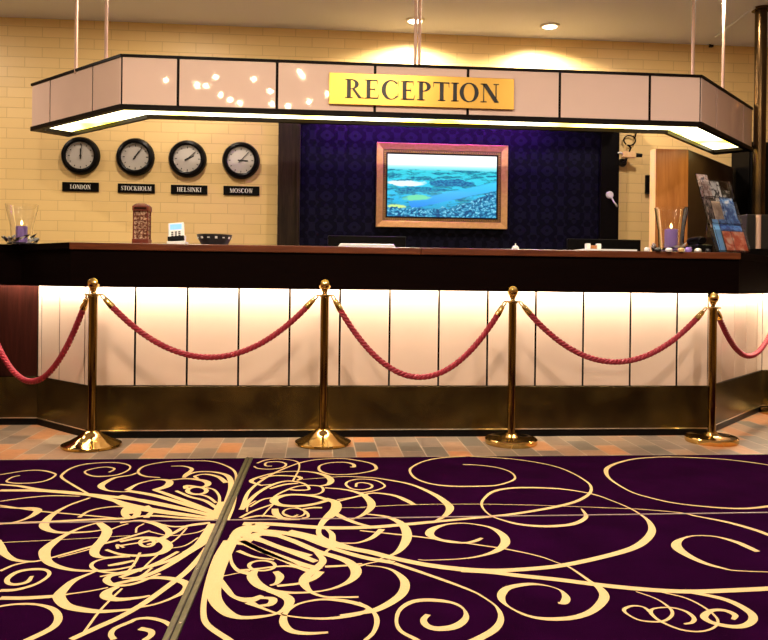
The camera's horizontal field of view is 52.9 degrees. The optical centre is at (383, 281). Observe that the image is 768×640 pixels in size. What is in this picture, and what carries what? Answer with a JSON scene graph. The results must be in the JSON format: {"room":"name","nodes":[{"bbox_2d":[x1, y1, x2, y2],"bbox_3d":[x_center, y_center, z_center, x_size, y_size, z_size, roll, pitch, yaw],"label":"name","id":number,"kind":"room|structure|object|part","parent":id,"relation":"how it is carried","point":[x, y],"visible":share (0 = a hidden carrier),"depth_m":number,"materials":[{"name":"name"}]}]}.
{"room":"hotel lobby","nodes":[
{"label":"hotel lobby","id":0,"kind":"room"},
{"bbox_2d":[0,17,767,250],"bbox_3d":[-0.086,-0.621,6.992,13.000,3.240,0.150,1,0,-5],"label":"wall","id":1,"kind":"structure","parent":0,"point":[32,169],"depth_m":6.79,"materials":[{"name":"beige brick"}]},
{"bbox_2d":[61,137,99,174],"bbox_3d":[-2.626,-1.093,6.674,0.328,0.328,0.052,1,0,-5],"label":"wall clock","id":2,"kind":"object","parent":1,"relation":"attached to","point":[79,155],"visible":1,"depth_m":6.67,"materials":[{"name":"black plastic"}]},
{"bbox_2d":[62,182,98,191],"bbox_3d":[-2.631,-0.825,6.693,0.308,0.080,0.014,1,0,-5],"label":"name plate","id":3,"kind":"object","parent":1,"relation":"attached to","point":[66,186],"visible":1,"depth_m":6.69,"materials":[{"name":"black plastic"}]},
{"bbox_2d":[116,138,154,175],"bbox_3d":[-2.164,-1.089,6.713,0.328,0.328,0.052,1,0,-5],"label":"wall clock","id":4,"kind":"object","parent":1,"relation":"attached to","point":[134,156],"visible":1,"depth_m":6.71,"materials":[{"name":"black plastic"}]},
{"bbox_2d":[118,183,154,192],"bbox_3d":[-2.160,-0.816,6.733,0.316,0.080,0.014,1,0,-5],"label":"name plate","id":5,"kind":"object","parent":1,"relation":"attached to","point":[122,188],"visible":1,"depth_m":6.73,"materials":[{"name":"black plastic"}]},
{"bbox_2d":[168,140,206,177],"bbox_3d":[-1.720,-1.078,6.751,0.328,0.328,0.052,1,0,-5],"label":"wall clock","id":6,"kind":"object","parent":1,"relation":"attached to","point":[186,158],"visible":1,"depth_m":6.75,"materials":[{"name":"black plastic"}]},
{"bbox_2d":[171,185,207,194],"bbox_3d":[-1.709,-0.809,6.772,0.315,0.080,0.014,1,0,-5],"label":"name plate","id":7,"kind":"object","parent":1,"relation":"attached to","point":[175,189],"visible":1,"depth_m":6.77,"materials":[{"name":"black plastic"}]},
{"bbox_2d":[222,142,259,178],"bbox_3d":[-1.259,-1.070,6.791,0.328,0.328,0.052,1,0,-5],"label":"wall clock","id":8,"kind":"object","parent":1,"relation":"attached to","point":[240,160],"visible":1,"depth_m":6.79,"materials":[{"name":"black plastic"}]},
{"bbox_2d":[223,186,259,195],"bbox_3d":[-1.257,-0.805,6.810,0.314,0.080,0.014,1,0,-5],"label":"name plate","id":9,"kind":"object","parent":1,"relation":"attached to","point":[227,190],"visible":1,"depth_m":6.80,"materials":[{"name":"black plastic"}]},
{"bbox_2d":[618,133,642,166],"bbox_3d":[2.227,-1.240,7.042,0.226,0.362,0.143,1,0,-5],"label":"security camera","id":10,"kind":"object","parent":1,"relation":"attached to","point":[622,162],"visible":0.98,"depth_m":7.02,"materials":[{"name":"white plastic"}]},
{"bbox_2d":[645,175,649,193],"bbox_3d":[2.438,-0.896,7.115,0.056,0.176,0.034,1,0,-5],"label":"intercom","id":11,"kind":"object","parent":1,"relation":"attached to","point":[647,177],"visible":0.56,"depth_m":7.10,"materials":[{"name":"black plastic"}]},
{"bbox_2d":[0,0,767,46],"bbox_3d":[0.381,-2.296,1.736,13.000,0.120,10.400,1,0,-5],"label":"ceiling","id":12,"kind":"structure","parent":0,"point":[647,21],"depth_m":6.49,"materials":[{"name":"white paint"}]},
{"bbox_2d":[30,0,752,154],"bbox_3d":[0.214,-1.675,5.792,5.762,1.123,1.125,1,0,-5],"label":"canopy","id":13,"kind":"object","parent":12,"relation":"hanging from","point":[692,109],"visible":0.98,"depth_m":5.32,"materials":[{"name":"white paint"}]},
{"bbox_3d":[-2.571,-1.334,5.786,0.272,0.311,0.006,1,0,40],"label":"panel","id":14,"kind":"part","parent":13,"relation":"part of","materials":[{"name":"laminate"}]},
{"bbox_3d":[-2.232,-1.330,5.500,0.584,0.311,0.006,1,0,40],"label":"panel","id":15,"kind":"part","parent":13,"relation":"part of","materials":[{"name":"laminate"}]},
{"bbox_3d":[-2.172,-1.859,5.453,0.021,0.774,0.021,1,0,-5],"label":"rod","id":16,"kind":"part","parent":13,"relation":"part of","materials":[{"name":"orange metal"}]},
{"bbox_2d":[52,110,145,131],"bbox_3d":[-2.115,-1.171,5.592,1.237,0.008,0.236,1,0,40],"label":"diffuser","id":17,"kind":"object","parent":13,"relation":"attached to","point":[81,120],"depth_m":5.53,"materials":[{"name":"beige plastic"}]},
{"bbox_3d":[-1.897,-1.856,5.276,0.021,0.774,0.021,1,0,-5],"label":"rod","id":18,"kind":"part","parent":13,"relation":"part of","materials":[{"name":"orange metal"}]},
{"bbox_3d":[-1.864,-1.325,5.189,0.346,0.311,0.006,1,0,40],"label":"panel","id":19,"kind":"part","parent":13,"relation":"part of","materials":[{"name":"laminate"}]},
{"bbox_3d":[-1.544,-1.322,5.089,0.350,0.311,0.006,1,0,-5],"label":"panel","id":20,"kind":"part","parent":13,"relation":"part of","materials":[{"name":"laminate"}]},
{"bbox_3d":[-1.038,-1.315,5.132,0.631,0.311,0.006,1,0,-5],"label":"panel","id":21,"kind":"part","parent":13,"relation":"part of","materials":[{"name":"laminate"}]},
{"bbox_3d":[-0.388,-1.308,5.187,0.638,0.311,0.006,1,0,-5],"label":"panel","id":22,"kind":"part","parent":13,"relation":"part of","materials":[{"name":"laminate"}]},
{"bbox_2d":[136,110,678,129],"bbox_3d":[0.232,-1.143,5.388,3.936,0.008,0.236,1,0,-5],"label":"diffuser","id":23,"kind":"object","parent":13,"relation":"attached to","point":[148,114],"depth_m":5.45,"materials":[{"name":"beige plastic"}]},
{"bbox_3d":[0.220,-1.831,5.336,0.021,0.774,0.021,1,0,-5],"label":"rod","id":24,"kind":"part","parent":13,"relation":"part of","materials":[{"name":"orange metal"}]},
{"bbox_3d":[0.253,-1.830,5.459,0.021,0.774,0.021,1,0,-5],"label":"rod","id":25,"kind":"part","parent":13,"relation":"part of","materials":[{"name":"orange metal"}]},
{"bbox_2d":[329,72,513,109],"bbox_3d":[0.260,-1.290,5.221,1.261,0.211,0.019,1,0,-5],"label":"sign","id":26,"kind":"object","parent":13,"relation":"attached to","point":[344,88],"visible":1,"depth_m":5.21,"materials":[{"name":"gold metal"}]},
{"bbox_3d":[0.255,-1.300,5.242,0.618,0.311,0.006,1,0,-5],"label":"panel","id":27,"kind":"part","parent":13,"relation":"part of","materials":[{"name":"laminate"}]},
{"bbox_3d":[0.892,-1.292,5.296,0.624,0.311,0.006,1,0,-5],"label":"panel","id":28,"kind":"part","parent":13,"relation":"part of","materials":[{"name":"laminate"}]},
{"bbox_3d":[1.531,-1.285,5.351,0.623,0.311,0.006,1,0,-5],"label":"panel","id":29,"kind":"part","parent":13,"relation":"part of","materials":[{"name":"laminate"}]},
{"bbox_3d":[2.035,-1.279,5.394,0.352,0.311,0.006,1,0,-5],"label":"panel","id":30,"kind":"part","parent":13,"relation":"part of","materials":[{"name":"laminate"}]},
{"bbox_3d":[2.219,-1.807,5.537,0.021,0.774,0.021,1,0,-5],"label":"rod","id":31,"kind":"part","parent":13,"relation":"part of","materials":[{"name":"orange metal"}]},
{"bbox_2d":[670,127,736,149],"bbox_3d":[2.520,-1.115,5.997,0.236,0.008,1.267,1,0,40],"label":"diffuser","id":32,"kind":"object","parent":13,"relation":"attached to","point":[703,138],"depth_m":5.91,"materials":[{"name":"beige plastic"}]},
{"bbox_3d":[2.329,-1.275,5.541,0.006,0.311,0.330,1,0,40],"label":"panel","id":33,"kind":"part","parent":13,"relation":"part of","materials":[{"name":"laminate"}]},
{"bbox_3d":[2.576,-1.802,5.858,0.021,0.774,0.021,1,0,-5],"label":"rod","id":34,"kind":"part","parent":13,"relation":"part of","materials":[{"name":"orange metal"}]},
{"bbox_3d":[2.659,-1.271,5.932,0.006,0.311,0.662,1,0,40],"label":"panel","id":35,"kind":"part","parent":13,"relation":"part of","materials":[{"name":"laminate"}]},
{"bbox_3d":[2.960,-1.268,6.289,0.006,0.311,0.240,1,0,40],"label":"panel","id":36,"kind":"part","parent":13,"relation":"part of","materials":[{"name":"laminate"}]},
{"bbox_2d":[405,17,424,24],"bbox_3d":[0.265,-2.229,6.591,0.169,0.016,0.169,1,0,-5],"label":"recessed light","id":37,"kind":"object","parent":12,"relation":"in","point":[410,20],"visible":0.7,"depth_m":6.57,"materials":[{"name":"white plastic"}]},
{"bbox_2d":[540,22,559,29],"bbox_3d":[1.438,-2.215,6.690,0.169,0.016,0.169,1,0,-5],"label":"recessed light","id":38,"kind":"object","parent":12,"relation":"in","point":[550,25],"visible":1,"depth_m":6.67,"materials":[{"name":"white plastic"}]},
{"bbox_2d":[715,6,755,37],"bbox_3d":[2.966,-2.193,6.540,0.022,0.022,0.737,1,0,1],"label":"conduit","id":39,"kind":"object","parent":12,"relation":"attached to","point":[754,7],"visible":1,"depth_m":6.47,"materials":[{"name":"white paint"}]},
{"bbox_2d":[0,412,767,459],"bbox_3d":[0.341,1.054,1.736,13.000,0.100,10.400,1,0,-5],"label":"floor","id":40,"kind":"structure","parent":0,"point":[17,442],"depth_m":4.69,"materials":[{"name":"tile"}]},
{"bbox_2d":[60,278,121,452],"bbox_3d":[-1.735,0.476,4.595,0.348,1.006,0.348,1,0,-5],"label":"stanchion","id":41,"kind":"object","parent":40,"relation":"on","point":[92,439],"visible":1,"depth_m":4.57,"materials":[{"name":"gold metal"}]},
{"bbox_2d":[0,295,88,384],"bbox_3d":[-2.254,0.358,4.916,1.145,0.588,0.041,1,0,32],"label":"rope","id":42,"kind":"object","parent":41,"relation":"hanging from","point":[84,305],"visible":0.99,"depth_m":4.76,"materials":[{"name":"red fabric"}]},
{"bbox_2d":[0,520,215,639],"bbox_3d":[-2.669,0.963,1.778,4.206,0.010,2.494,1,0,-5],"label":"carpet","id":43,"kind":"object","parent":40,"relation":"on","point":[102,580],"visible":1,"depth_m":2.56,"materials":[{"name":"purple carpet"}]},
{"bbox_2d":[0,520,216,523],"bbox_3d":[-2.780,0.962,3.007,4.194,0.010,0.009,1,0,-5],"label":"strip","id":44,"kind":"object","parent":40,"relation":"on","point":[152,520],"visible":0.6,"depth_m":3.15,"materials":[{"name":"brown metal"}]},
{"bbox_2d":[0,458,244,523],"bbox_3d":[-2.808,0.961,3.564,4.233,0.010,1.136,1,0,-5],"label":"carpet","id":45,"kind":"object","parent":40,"relation":"on","point":[61,490],"visible":0.99,"depth_m":3.64,"materials":[{"name":"purple carpet"}]},
{"bbox_2d":[162,457,252,639],"bbox_3d":[-0.618,0.986,2.515,0.040,0.014,3.615,1,0,-4],"label":"floor strip","id":46,"kind":"object","parent":40,"relation":"on","point":[173,631],"visible":1,"depth_m":2.68,"materials":[{"name":"gold metal"}]},
{"bbox_2d":[295,279,350,449],"bbox_3d":[-0.369,0.489,4.744,0.348,1.014,0.348,1,0,-5],"label":"stanchion","id":47,"kind":"object","parent":40,"relation":"on","point":[322,437],"visible":1,"depth_m":4.72,"materials":[{"name":"gold metal"}]},
{"bbox_2d":[100,294,317,359],"bbox_3d":[-1.050,0.272,4.670,1.293,0.404,0.042,1,0,-6],"label":"rope","id":48,"kind":"object","parent":47,"relation":"hanging from","point":[108,302],"visible":1,"depth_m":4.65,"materials":[{"name":"red fabric"}]},
{"bbox_2d":[331,295,506,379],"bbox_3d":[0.217,0.347,4.785,1.092,0.523,0.042,1,0,-4],"label":"rope","id":49,"kind":"object","parent":47,"relation":"hanging from","point":[339,308],"visible":1,"depth_m":4.77,"materials":[{"name":"red fabric"}]},
{"bbox_2d":[0,249,767,437],"bbox_3d":[-0.172,0.409,5.493,10.600,1.177,1.225,1,0,-5],"label":"reception desk","id":50,"kind":"object","parent":40,"relation":"on","point":[419,314],"depth_m":4.99,"materials":[{"name":"black paint"}]},
{"bbox_3d":[-3.905,0.764,5.120,3.105,0.275,0.005,1,0,-5],"label":"kick panel","id":51,"kind":"part","parent":50,"relation":"part of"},
{"bbox_3d":[-3.900,0.287,5.120,3.097,0.667,0.005,1,0,-5],"label":"wood panel","id":52,"kind":"part","parent":50,"relation":"part of","materials":[{"name":"brown wood"}]},
{"bbox_3d":[-2.333,0.305,5.237,0.035,0.667,0.005,1,0,40],"label":"panel","id":53,"kind":"part","parent":50,"relation":"part of","materials":[{"name":"beige laminate"}]},
{"bbox_3d":[-2.221,0.307,5.142,0.234,0.667,0.005,1,0,40],"label":"panel","id":54,"kind":"part","parent":50,"relation":"part of","materials":[{"name":"white plastic"}]},
{"bbox_3d":[-2.103,0.785,5.037,0.665,0.275,0.005,1,0,40],"label":"kick panel","id":55,"kind":"part","parent":50,"relation":"part of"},
{"bbox_3d":[-2.004,0.309,4.959,0.310,0.667,0.005,1,0,40],"label":"panel","id":56,"kind":"part","parent":50,"relation":"part of","materials":[{"name":"white plastic"}]},
{"bbox_3d":[-1.862,0.311,4.839,0.038,0.667,0.005,1,0,40],"label":"panel","id":57,"kind":"part","parent":50,"relation":"part of","materials":[{"name":"white plastic"}]},
{"bbox_3d":[-1.704,0.313,4.836,0.270,0.667,0.005,1,0,-5],"label":"panel","id":58,"kind":"part","parent":50,"relation":"part of","materials":[{"name":"white plastic"}]},
{"bbox_3d":[-1.403,0.317,4.861,0.308,0.667,0.005,1,0,-5],"label":"panel","id":59,"kind":"part","parent":50,"relation":"part of","materials":[{"name":"white plastic"}]},
{"bbox_3d":[-1.083,0.321,4.888,0.308,0.667,0.005,1,0,-5],"label":"panel","id":60,"kind":"part","parent":50,"relation":"part of","materials":[{"name":"white plastic"}]},
{"bbox_3d":[-0.763,0.324,4.916,0.308,0.667,0.005,1,0,-5],"label":"panel","id":61,"kind":"part","parent":50,"relation":"part of","materials":[{"name":"beige laminate"}]},
{"bbox_3d":[-0.444,0.328,4.943,0.308,0.667,0.005,1,0,-5],"label":"panel","id":62,"kind":"part","parent":50,"relation":"part of","materials":[{"name":"beige laminate"}]},
{"bbox_3d":[-0.124,0.332,4.970,0.308,0.667,0.005,1,0,-5],"label":"panel","id":63,"kind":"part","parent":50,"relation":"part of","materials":[{"name":"beige laminate"}]},
{"bbox_2d":[0,242,767,261],"bbox_3d":[-0.163,-0.201,5.476,10.600,0.044,1.220,1,0,-5],"label":"countertop","id":64,"kind":"structure","parent":50,"relation":"on","point":[63,245],"depth_m":4.90,"materials":[{"name":"brown wood"}]},
{"bbox_2d":[1,234,39,243],"bbox_3d":[-2.406,-0.286,5.111,0.235,0.072,0.235,1,0,-5],"label":"garland","id":65,"kind":"object","parent":64,"relation":"on","point":[35,239],"visible":0.8,"depth_m":5.04,"materials":[{"name":"multicoloured stone"}]},
{"bbox_2d":[5,203,38,242],"bbox_3d":[-2.400,-0.381,5.114,0.204,0.262,0.204,1,0,-5],"label":"glass vase","id":66,"kind":"object","parent":64,"relation":"on","point":[21,217],"visible":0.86,"depth_m":5.05,"materials":[{"name":"clear glass"}]},
{"bbox_2d":[132,203,151,242],"bbox_3d":[-1.547,-0.371,4.935,0.102,0.264,0.104,1,0,-5],"label":"ornament","id":67,"kind":"object","parent":64,"relation":"on","point":[141,211],"visible":0.95,"depth_m":4.89,"materials":[{"name":"paint"}]},
{"bbox_3d":[-1.547,-0.363,4.936,0.082,0.178,0.082,1,0,-5],"label":"pane","id":68,"kind":"part","parent":67,"relation":"part of","materials":[{"name":"beige glass"}]},
{"bbox_2d":[167,222,187,243],"bbox_3d":[-1.313,-0.309,4.907,0.120,0.145,0.118,1,0,-5],"label":"card reader","id":69,"kind":"object","parent":64,"relation":"on","point":[176,235],"visible":0.94,"depth_m":4.88,"materials":[{"name":"white plastic"}]},
{"bbox_2d":[197,234,231,244],"bbox_3d":[-1.077,-0.267,4.906,0.222,0.066,0.222,1,0,-5],"label":"bowl","id":70,"kind":"object","parent":64,"relation":"on","point":[224,239],"visible":0.87,"depth_m":4.82,"materials":[{"name":"black ceramic"}]},
{"bbox_2d":[339,243,394,246],"bbox_3d":[-0.119,-0.235,5.108,0.382,0.026,0.200,1,0,-5],"label":"document tray","id":71,"kind":"object","parent":64,"relation":"on","point":[341,244],"visible":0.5,"depth_m":5.01,"materials":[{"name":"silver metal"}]},
{"bbox_2d":[577,249,636,250],"bbox_3d":[1.459,-0.208,5.122,0.354,0.010,0.240,1,0,-5],"label":"paper stack","id":72,"kind":"object","parent":64,"relation":"on","point":[577,249],"visible":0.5,"depth_m":5.01,"materials":[{"name":"white paper"}]},
{"bbox_2d":[585,243,600,248],"bbox_3d":[1.385,-0.234,5.116,0.100,0.040,0.040,1,0,-5],"label":"box","id":73,"kind":"object","parent":72,"relation":"on","point":[587,245],"visible":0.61,"depth_m":5.10,"materials":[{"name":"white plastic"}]},
{"bbox_2d":[654,206,688,250],"bbox_3d":[1.947,-0.350,5.234,0.220,0.305,0.220,1,0,-5],"label":"glass vase","id":74,"kind":"object","parent":64,"relation":"on","point":[670,220],"visible":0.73,"depth_m":5.16,"materials":[{"name":"clear glass"}]},
{"bbox_2d":[651,242,692,251],"bbox_3d":[1.944,-0.233,5.230,0.263,0.070,0.259,1,0,-31],"label":"garland","id":75,"kind":"object","parent":64,"relation":"on","point":[653,246],"visible":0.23,"depth_m":5.15,"materials":[{"name":"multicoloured stone"}]},
{"bbox_2d":[685,247,691,251],"bbox_3d":[1.998,-0.213,5.068,0.044,0.032,0.044,1,0,-5],"label":"pebble","id":76,"kind":"object","parent":64,"relation":"on","point":[687,249],"visible":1,"depth_m":5.05,"materials":[{"name":"purple stone"}]},
{"bbox_2d":[686,236,712,251],"bbox_3d":[2.172,-0.254,5.323,0.120,0.117,0.198,1,0,-5],"label":"desk telephone","id":77,"kind":"object","parent":64,"relation":"on","point":[694,242],"visible":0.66,"depth_m":5.25,"materials":[{"name":"black plastic"}]},
{"bbox_2d":[695,174,750,252],"bbox_3d":[2.331,-0.472,5.317,0.285,0.558,0.231,1,0,-25],"label":"stand","id":78,"kind":"object","parent":64,"relation":"on","point":[722,239],"visible":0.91,"depth_m":5.28,"materials":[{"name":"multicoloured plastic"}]},
{"bbox_2d":[696,174,707,179],"bbox_3d":[2.220,-0.666,5.348,0.096,0.163,0.061,1,0,-25],"label":"leaflet","id":79,"kind":"object","parent":78,"relation":"in","point":[699,176],"visible":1,"depth_m":5.36,"materials":[{"name":"paper"}]},
{"bbox_3d":[2.324,-0.474,5.334,0.285,0.555,0.193,1,0,-25],"label":"plate","id":80,"kind":"part","parent":78,"relation":"part of","materials":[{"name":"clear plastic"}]},
{"bbox_2d":[703,197,712,227],"bbox_3d":[2.229,-0.475,5.276,0.056,0.215,0.079,1,0,-25],"label":"leaflet","id":81,"kind":"object","parent":78,"relation":"in","point":[704,198],"visible":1,"depth_m":5.29,"materials":[{"name":"grey paper"}]},
{"bbox_2d":[719,198,732,201],"bbox_3d":[2.395,-0.498,5.362,0.122,0.181,0.067,1,0,-25],"label":"leaflet","id":82,"kind":"object","parent":78,"relation":"in","point":[720,199],"visible":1,"depth_m":5.38,"materials":[{"name":"paper"}]},
{"bbox_2d":[719,224,740,227],"bbox_3d":[2.380,-0.385,5.304,0.197,0.085,0.034,1,0,-25],"label":"leaflet","id":83,"kind":"object","parent":78,"relation":"in","point":[721,225],"visible":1,"depth_m":5.30,"materials":[{"name":"blue paper"}]},
{"bbox_2d":[740,214,767,255],"bbox_3d":[2.778,-0.336,5.657,0.380,0.297,0.247,1,0,-5],"label":"bin","id":84,"kind":"object","parent":64,"relation":"on","point":[755,226],"visible":0.47,"depth_m":5.54,"materials":[{"name":"silver metal"}]},
{"bbox_2d":[751,5,767,214],"bbox_3d":[3.021,-1.194,6.208,0.144,2.018,0.144,1,0,-5],"label":"column","id":85,"kind":"structure","parent":64,"relation":"on","point":[761,11],"depth_m":6.17,"materials":[{"name":"gold metal"}]},
{"bbox_3d":[0.157,0.812,4.995,4.030,0.275,0.005,1,0,-5],"label":"kick panel","id":86,"kind":"part","parent":50,"relation":"part of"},
{"bbox_3d":[0.195,0.336,4.997,0.308,0.667,0.005,1,0,-5],"label":"panel","id":87,"kind":"part","parent":50,"relation":"part of","materials":[{"name":"beige laminate"}]},
{"bbox_3d":[0.515,0.340,5.025,0.308,0.667,0.005,1,0,-5],"label":"panel","id":88,"kind":"part","parent":50,"relation":"part of","materials":[{"name":"beige laminate"}]},
{"bbox_3d":[0.834,0.344,5.052,0.308,0.667,0.005,1,0,-5],"label":"panel","id":89,"kind":"part","parent":50,"relation":"part of","materials":[{"name":"beige laminate"}]},
{"bbox_3d":[1.154,0.347,5.079,0.308,0.667,0.005,1,0,-5],"label":"panel","id":90,"kind":"part","parent":50,"relation":"part of","materials":[{"name":"beige laminate"}]},
{"bbox_3d":[1.473,0.351,5.106,0.308,0.667,0.005,1,0,-5],"label":"panel","id":91,"kind":"part","parent":50,"relation":"part of","materials":[{"name":"beige laminate"}]},
{"bbox_3d":[1.793,0.355,5.134,0.308,0.667,0.005,1,0,-5],"label":"panel","id":92,"kind":"part","parent":50,"relation":"part of","materials":[{"name":"beige laminate"}]},
{"bbox_3d":[2.062,0.358,5.157,0.206,0.667,0.005,1,0,-5],"label":"panel","id":93,"kind":"part","parent":50,"relation":"part of","materials":[{"name":"white plastic"}]},
{"bbox_3d":[2.263,0.361,5.277,0.005,0.667,0.282,1,0,40],"label":"panel","id":94,"kind":"part","parent":50,"relation":"part of","materials":[{"name":"beige laminate"}]},
{"bbox_3d":[2.452,0.363,5.500,0.005,0.667,0.282,1,0,40],"label":"panel","id":95,"kind":"part","parent":50,"relation":"part of","materials":[{"name":"beige laminate"}]},
{"bbox_3d":[2.592,0.842,5.673,0.005,0.275,1.329,1,0,40],"label":"kick panel","id":96,"kind":"part","parent":50,"relation":"part of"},
{"bbox_3d":[2.644,0.365,5.729,0.005,0.667,0.296,1,0,40],"label":"panel","id":97,"kind":"part","parent":50,"relation":"part of","materials":[{"name":"white plastic"}]},
{"bbox_3d":[2.837,0.368,5.958,0.005,0.667,0.282,1,0,40],"label":"panel","id":98,"kind":"part","parent":50,"relation":"part of","materials":[{"name":"white plastic"}]},
{"bbox_3d":[2.979,0.369,6.125,0.005,0.667,0.136,1,0,40],"label":"panel","id":99,"kind":"part","parent":50,"relation":"part of","materials":[{"name":"white plastic"}]},
{"bbox_3d":[4.045,0.859,6.269,2.054,0.275,0.005,1,0,-5],"label":"kick panel","id":100,"kind":"part","parent":50,"relation":"part of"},
{"bbox_3d":[3.539,0.376,6.226,1.017,0.667,0.005,1,0,-5],"label":"panel","id":101,"kind":"part","parent":50,"relation":"part of","materials":[{"name":"white plastic"}]},
{"bbox_2d":[178,513,767,639],"bbox_3d":[2.314,1.023,2.204,5.790,0.010,2.498,1,0,-5],"label":"carpet","id":102,"kind":"object","parent":40,"relation":"on","point":[672,576],"visible":1,"depth_m":2.57,"materials":[{"name":"purple carpet"}]},
{"bbox_2d":[227,454,767,519],"bbox_3d":[2.162,1.021,3.988,5.790,0.010,1.141,1,0,-5],"label":"carpet","id":103,"kind":"object","parent":40,"relation":"on","point":[334,487],"visible":1,"depth_m":3.77,"materials":[{"name":"purple carpet"}]},
{"bbox_2d":[227,512,767,520],"bbox_3d":[2.224,1.022,3.433,5.762,0.010,0.009,1,0,-5],"label":"strip","id":104,"kind":"object","parent":40,"relation":"on","point":[725,512],"visible":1,"depth_m":3.28,"materials":[{"name":"brown metal"}]},
{"bbox_2d":[485,286,537,448],"bbox_3d":[0.800,0.516,4.826,0.326,0.988,0.326,1,0,-5],"label":"stanchion","id":105,"kind":"object","parent":40,"relation":"on","point":[510,439],"visible":1,"depth_m":4.80,"materials":[{"name":"gold metal"}]},
{"bbox_2d":[649,149,732,250],"bbox_3d":[2.728,-0.018,6.644,1.405,2.101,0.244,1,0,-42],"label":"wooden screen","id":106,"kind":"object","parent":40,"relation":"on","point":[673,182],"visible":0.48,"depth_m":6.23,"materials":[{"name":"orange wood"}]},
{"bbox_2d":[684,292,738,446],"bbox_3d":[2.107,0.545,4.953,0.326,0.961,0.326,1,0,-5],"label":"stanchion","id":107,"kind":"object","parent":40,"relation":"on","point":[712,438],"visible":1,"depth_m":4.93,"materials":[{"name":"gold metal"}]},
{"bbox_2d":[519,301,706,364],"bbox_3d":[1.456,0.326,4.890,1.232,0.398,0.043,1,0,-6],"label":"rope","id":108,"kind":"object","parent":107,"relation":"hanging from","point":[698,316],"visible":1,"depth_m":4.88,"materials":[{"name":"red fabric"}]},
{"bbox_2d":[717,310,767,358],"bbox_3d":[2.625,0.357,5.522,0.040,0.383,1.458,1,0,42],"label":"rope","id":109,"kind":"object","parent":107,"relation":"hanging from","point":[720,320],"visible":0.97,"depth_m":5.26,"materials":[{"name":"red fabric"}]},
{"bbox_2d":[731,142,767,214],"bbox_3d":[4.188,-0.097,7.109,1.900,2.294,0.341,1,0,-5],"label":"tall cabinet","id":110,"kind":"object","parent":40,"relation":"on","point":[742,162],"visible":0.02,"depth_m":6.97,"materials":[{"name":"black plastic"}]},
{"bbox_3d":[3.573,-0.134,6.918,0.620,2.194,0.020,1,0,-5],"label":"door","id":111,"kind":"part","parent":110,"relation":"part of","materials":[{"name":"wood"}]},
{"bbox_2d":[759,406,767,414],"bbox_3d":[3.138,0.563,6.092,0.326,0.950,0.326,1,0,-5],"label":"stanchion","id":112,"kind":"object","parent":40,"relation":"on","point":[764,410],"visible":0.96,"depth_m":6.07,"materials":[{"name":"gold metal"}]},
{"bbox_3d":[0.147,0.632,5.844,3.700,0.740,0.420,1,0,-5],"label":"desk","id":113,"kind":"object","parent":40,"relation":"on","visible":0},
{"bbox_2d":[328,235,405,246],"bbox_3d":[-0.128,-0.042,5.740,0.583,0.602,0.200,1,0,-5],"label":"monitor","id":114,"kind":"object","parent":113,"relation":"on","point":[333,240],"visible":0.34,"depth_m":5.76,"materials":[{"name":"black plastic"}]},
{"bbox_2d":[567,239,640,250],"bbox_3d":[1.688,-0.024,5.895,0.575,0.608,0.200,1,0,-5],"label":"monitor","id":115,"kind":"object","parent":113,"relation":"on","point":[572,244],"visible":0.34,"depth_m":5.92,"materials":[{"name":"black plastic"}]},
{"bbox_2d":[299,124,599,249],"bbox_3d":[0.603,-0.253,6.956,2.718,2.520,0.040,1,0,-5],"label":"wall","id":116,"kind":"structure","parent":0,"point":[553,176],"depth_m":6.95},
{"bbox_2d":[277,123,300,245],"bbox_3d":[-0.844,-0.270,6.805,0.192,2.520,0.095,1,0,-5],"label":"trim","id":117,"kind":"structure","parent":116,"relation":"attached to","point":[289,134],"depth_m":6.77,"materials":[{"name":"brown wood"}]},
{"bbox_2d":[376,142,507,228],"bbox_3d":[0.520,-0.856,6.904,1.181,0.749,0.049,1,0,-5],"label":"framed picture","id":118,"kind":"object","parent":116,"relation":"attached to","point":[419,185],"visible":1,"depth_m":6.90,"materials":[{"name":"wood"},{"name":"black plastic"},{"name":"glass screen"}]},
{"bbox_2d":[599,132,619,238],"bbox_3d":[2.043,-0.235,7.059,0.169,2.520,0.080,1,0,-5],"label":"trim","id":119,"kind":"structure","parent":116,"relation":"attached to","point":[609,142],"depth_m":7.02,"materials":[{"name":"black wood"}]},
{"bbox_2d":[606,191,617,206],"bbox_3d":[2.091,-0.744,7.019,0.146,0.160,0.054,1,0,-24],"label":"wall lamp","id":120,"kind":"object","parent":116,"relation":"attached to","point":[609,194],"visible":1,"depth_m":7.00,"materials":[{"name":"white plastic"}]}
]}

